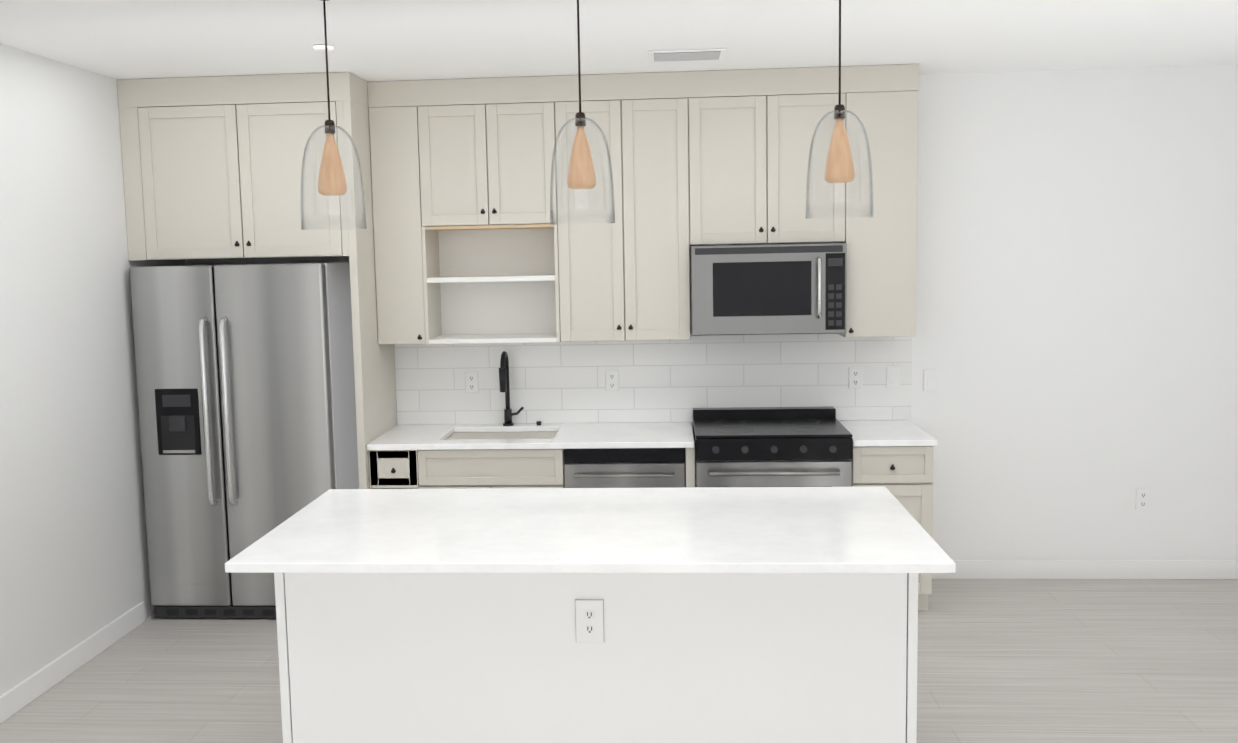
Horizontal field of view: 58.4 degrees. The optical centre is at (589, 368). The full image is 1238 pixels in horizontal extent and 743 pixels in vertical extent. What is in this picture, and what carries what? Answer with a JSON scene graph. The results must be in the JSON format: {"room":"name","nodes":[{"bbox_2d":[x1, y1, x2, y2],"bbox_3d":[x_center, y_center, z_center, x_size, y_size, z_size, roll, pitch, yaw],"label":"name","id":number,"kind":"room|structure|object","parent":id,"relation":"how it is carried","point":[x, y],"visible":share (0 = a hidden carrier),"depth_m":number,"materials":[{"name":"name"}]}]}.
{"room":"kitchen","nodes":[
{"label":"kitchen","id":0,"kind":"room"},
{"bbox_2d":[0,44,185,695],"bbox_3d":[-2.637,0.342,1.744,0.120,2.720,9.100,-1,6,4],"label":"wall","id":1,"kind":"structure","parent":0,"point":[74,569],"depth_m":4.94,"materials":[{"name":"white paint"}]},
{"bbox_2d":[0,602,144,723],"bbox_3d":[-2.570,1.682,1.501,0.017,0.105,8.340,-1,6,4],"label":"baseboard","id":2,"kind":"structure","parent":1,"relation":"attached to","point":[22,694],"depth_m":4.92,"materials":[{"name":"white paint"}]},
{"bbox_2d":[0,579,1237,742],"bbox_3d":[0.693,1.711,1.652,6.740,0.120,9.340,-1,6,4],"label":"floor","id":3,"kind":"structure","parent":0,"point":[1077,660],"depth_m":4.79,"materials":[{"name":"grey wood"}]},
{"bbox_2d":[129,262,358,617],"bbox_3d":[-1.750,0.350,5.840,0.972,1.799,0.762,-1,6,4],"label":"fridge","id":4,"kind":"object","parent":3,"relation":"on","point":[246,400],"visible":0.88,"depth_m":5.51,"materials":[{"name":"grey metal"}]},
{"bbox_2d":[117,72,396,488],"bbox_3d":[-1.693,-0.115,5.870,1.166,2.718,0.681,-1,6,4],"label":"cabinet","id":5,"kind":"object","parent":3,"relation":"on","point":[212,166],"visible":0.92,"depth_m":5.47,"materials":[{"name":"beige paint"}]},
{"bbox_2d":[369,451,430,488],"bbox_3d":[-0.935,0.798,5.945,0.308,0.855,0.618,-1,6,4],"label":"base cabinet","id":6,"kind":"object","parent":3,"relation":"on","point":[388,469],"depth_m":5.60,"materials":[{"name":"beige paint"}]},
{"bbox_2d":[431,431,564,488],"bbox_3d":[-0.494,0.792,5.913,0.788,0.855,0.618,-1,6,4],"label":"base cabinet","id":7,"kind":"object","parent":3,"relation":"on","point":[449,469],"depth_m":5.58,"materials":[{"name":"beige paint"}]},
{"bbox_2d":[367,423,694,450],"bbox_3d":[-0.278,0.350,5.837,1.646,0.030,0.643,-1,6,4],"label":"countertop","id":8,"kind":"structure","parent":7,"relation":"on","point":[413,437],"depth_m":5.66,"materials":[{"name":"white stone"}]},
{"bbox_2d":[274,574,917,742],"bbox_3d":[0.033,0.974,3.984,2.124,0.880,0.732,-1,6,4],"label":"kitchen island","id":9,"kind":"object","parent":3,"relation":"on","point":[663,615],"depth_m":3.63,"materials":[{"name":"white paint"}]},
{"bbox_2d":[225,486,955,573],"bbox_3d":[0.014,0.535,3.808,2.180,0.030,1.050,-1,6,4],"label":"island countertop","id":10,"kind":"structure","parent":9,"relation":"on","point":[684,530],"depth_m":3.62,"materials":[{"name":"white stone"}]},
{"bbox_2d":[564,448,684,487],"bbox_3d":[0.201,0.790,5.823,0.602,0.849,0.636,-1,6,4],"label":"dishwasher","id":11,"kind":"object","parent":3,"relation":"on","point":[628,468],"visible":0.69,"depth_m":5.52,"materials":[{"name":"silver metal"}]},
{"bbox_2d":[693,406,852,486],"bbox_3d":[0.932,0.725,5.750,0.762,0.965,0.693,-1,6,4],"label":"range","id":12,"kind":"object","parent":3,"relation":"on","point":[773,446],"visible":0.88,"depth_m":5.44,"materials":[{"name":"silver metal"}]},
{"bbox_2d":[851,447,932,609],"bbox_3d":[1.517,0.766,5.765,0.395,0.855,0.618,-1,6,4],"label":"base cabinet","id":13,"kind":"object","parent":3,"relation":"on","point":[894,458],"depth_m":5.43,"materials":[{"name":"beige paint"}]},
{"bbox_2d":[838,420,936,446],"bbox_3d":[1.512,0.327,5.705,0.403,0.030,0.643,-1,6,4],"label":"countertop","id":14,"kind":"structure","parent":13,"relation":"on","point":[866,433],"depth_m":5.56,"materials":[{"name":"white stone"}]},
{"bbox_2d":[0,0,1237,81],"bbox_3d":[0.634,-1.112,1.351,6.740,0.120,9.340,-1,6,4],"label":"ceiling","id":15,"kind":"structure","parent":0,"point":[385,40],"depth_m":4.60,"materials":[{"name":"white paint"}]},
{"bbox_2d":[313,45,333,52],"bbox_3d":[-1.128,-1.359,4.699,0.088,0.020,0.088,-1,6,4],"label":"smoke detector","id":16,"kind":"object","parent":15,"relation":"attached to","point":[321,48],"visible":0.92,"depth_m":4.67,"materials":[{"name":"white paint"}]},
{"bbox_2d":[300,0,366,229],"bbox_3d":[-0.851,-0.858,3.614,0.212,0.798,0.212,-1,6,4],"label":"pendant light","id":17,"kind":"object","parent":15,"relation":"hanging from","point":[332,181],"visible":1,"depth_m":3.61,"materials":[{"name":"clear glass"}]},
{"bbox_2d":[550,0,614,224],"bbox_3d":[-0.030,-0.869,3.553,0.212,0.798,0.212,-1,6,4],"label":"pendant light","id":18,"kind":"object","parent":15,"relation":"hanging from","point":[581,172],"visible":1,"depth_m":3.55,"materials":[{"name":"clear glass"}]},
{"bbox_2d":[648,48,726,61],"bbox_3d":[0.448,-1.438,5.081,0.350,0.011,0.260,-1,6,4],"label":"ceiling vent","id":19,"kind":"object","parent":15,"relation":"in","point":[685,55],"visible":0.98,"depth_m":5.04,"materials":[{"name":"white metal"}]},
{"bbox_2d":[806,0,873,218],"bbox_3d":[0.791,-0.880,3.493,0.212,0.798,0.212,-1,6,4],"label":"pendant light","id":20,"kind":"object","parent":15,"relation":"hanging from","point":[839,167],"visible":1,"depth_m":3.49,"materials":[{"name":"clear glass"}]},
{"bbox_2d":[186,64,1237,559],"bbox_3d":[0.993,-0.194,6.073,6.740,2.720,0.120,-1,6,4],"label":"wall","id":21,"kind":"structure","parent":0,"point":[1074,340],"depth_m":5.89,"materials":[{"name":"white paint"}]},
{"bbox_2d":[367,80,442,343],"bbox_3d":[-0.986,-0.820,5.911,0.254,1.353,0.348,-1,6,4],"label":"upper cabinet","id":22,"kind":"object","parent":21,"relation":"attached to","point":[409,298],"depth_m":5.75,"materials":[{"name":"beige paint"}]},
{"bbox_2d":[419,76,558,231],"bbox_3d":[-0.512,-1.130,5.843,0.708,0.742,0.348,-1,6,4],"label":"upper cabinet","id":23,"kind":"object","parent":21,"relation":"attached to","point":[486,145],"depth_m":5.68,"materials":[{"name":"beige paint"}]},
{"bbox_2d":[555,71,702,341],"bbox_3d":[0.213,-0.836,5.823,0.734,1.353,0.348,-1,6,4],"label":"upper cabinet","id":24,"kind":"object","parent":21,"relation":"attached to","point":[628,278],"depth_m":5.65,"materials":[{"name":"beige paint"}]},
{"bbox_2d":[394,334,911,424],"bbox_3d":[0.330,0.056,6.081,2.830,0.478,0.009,-1,6,4],"label":"backsplash","id":25,"kind":"structure","parent":21,"relation":"attached to","point":[659,381],"depth_m":6.08,"materials":[{"name":"tile"}]},
{"bbox_2d":[465,372,478,392],"bbox_3d":[-0.653,0.074,6.144,0.072,0.116,0.010,-1,6,4],"label":"outlet","id":26,"kind":"object","parent":25,"relation":"attached to","point":[471,382],"visible":1,"depth_m":6.14,"materials":[{"name":"white plastic"}]},
{"bbox_2d":[605,370,618,390],"bbox_3d":[0.125,0.064,6.087,0.072,0.116,0.010,-1,6,4],"label":"outlet","id":27,"kind":"object","parent":25,"relation":"attached to","point":[612,379],"visible":1,"depth_m":6.08,"materials":[{"name":"white plastic"}]},
{"bbox_2d":[849,367,861,387],"bbox_3d":[1.442,0.047,5.990,0.072,0.116,0.010,-1,6,4],"label":"outlet","id":28,"kind":"object","parent":25,"relation":"attached to","point":[855,377],"visible":1,"depth_m":5.99,"materials":[{"name":"white plastic"}]},
{"bbox_2d":[886,366,899,387],"bbox_3d":[1.641,0.045,5.975,0.072,0.116,0.011,-1,6,4],"label":"light switch","id":29,"kind":"object","parent":25,"relation":"attached to","point":[892,377],"visible":1,"depth_m":5.97,"materials":[{"name":"white plastic"}]},
{"bbox_2d":[703,66,850,244],"bbox_3d":[0.908,-1.086,5.746,0.783,0.868,0.348,-1,6,4],"label":"upper cabinet","id":30,"kind":"object","parent":21,"relation":"attached to","point":[759,125],"depth_m":5.58,"materials":[{"name":"beige paint"}]},
{"bbox_2d":[690,243,846,335],"bbox_3d":[0.917,-0.417,5.759,0.776,0.458,0.458,-1,6,4],"label":"microwave","id":31,"kind":"object","parent":30,"relation":"attached to","point":[768,289],"visible":1,"depth_m":5.58,"materials":[{"name":"silver metal"}]},
{"bbox_2d":[839,64,918,336],"bbox_3d":[1.451,-0.852,5.732,0.412,1.353,0.348,-1,6,4],"label":"upper cabinet","id":32,"kind":"object","parent":21,"relation":"attached to","point":[881,296],"depth_m":5.56,"materials":[{"name":"beige paint"}]},
{"bbox_2d":[923,369,936,390],"bbox_3d":[1.842,0.061,5.973,0.072,0.116,0.011,-1,6,4],"label":"light switch","id":33,"kind":"object","parent":21,"relation":"attached to","point":[930,381],"visible":1,"depth_m":5.97,"materials":[{"name":"white plastic"}]},
{"bbox_2d":[932,560,1237,578],"bbox_3d":[3.000,1.088,5.998,2.480,0.105,0.017,-1,6,4],"label":"baseboard","id":34,"kind":"structure","parent":21,"relation":"attached to","point":[965,569],"depth_m":6.01,"materials":[{"name":"white paint"}]},
{"bbox_2d":[1135,489,1149,509],"bbox_3d":[2.982,0.702,5.960,0.072,0.116,0.010,-1,6,4],"label":"outlet","id":35,"kind":"object","parent":21,"relation":"attached to","point":[1142,499],"visible":1,"depth_m":5.96,"materials":[{"name":"white plastic"}]}
]}

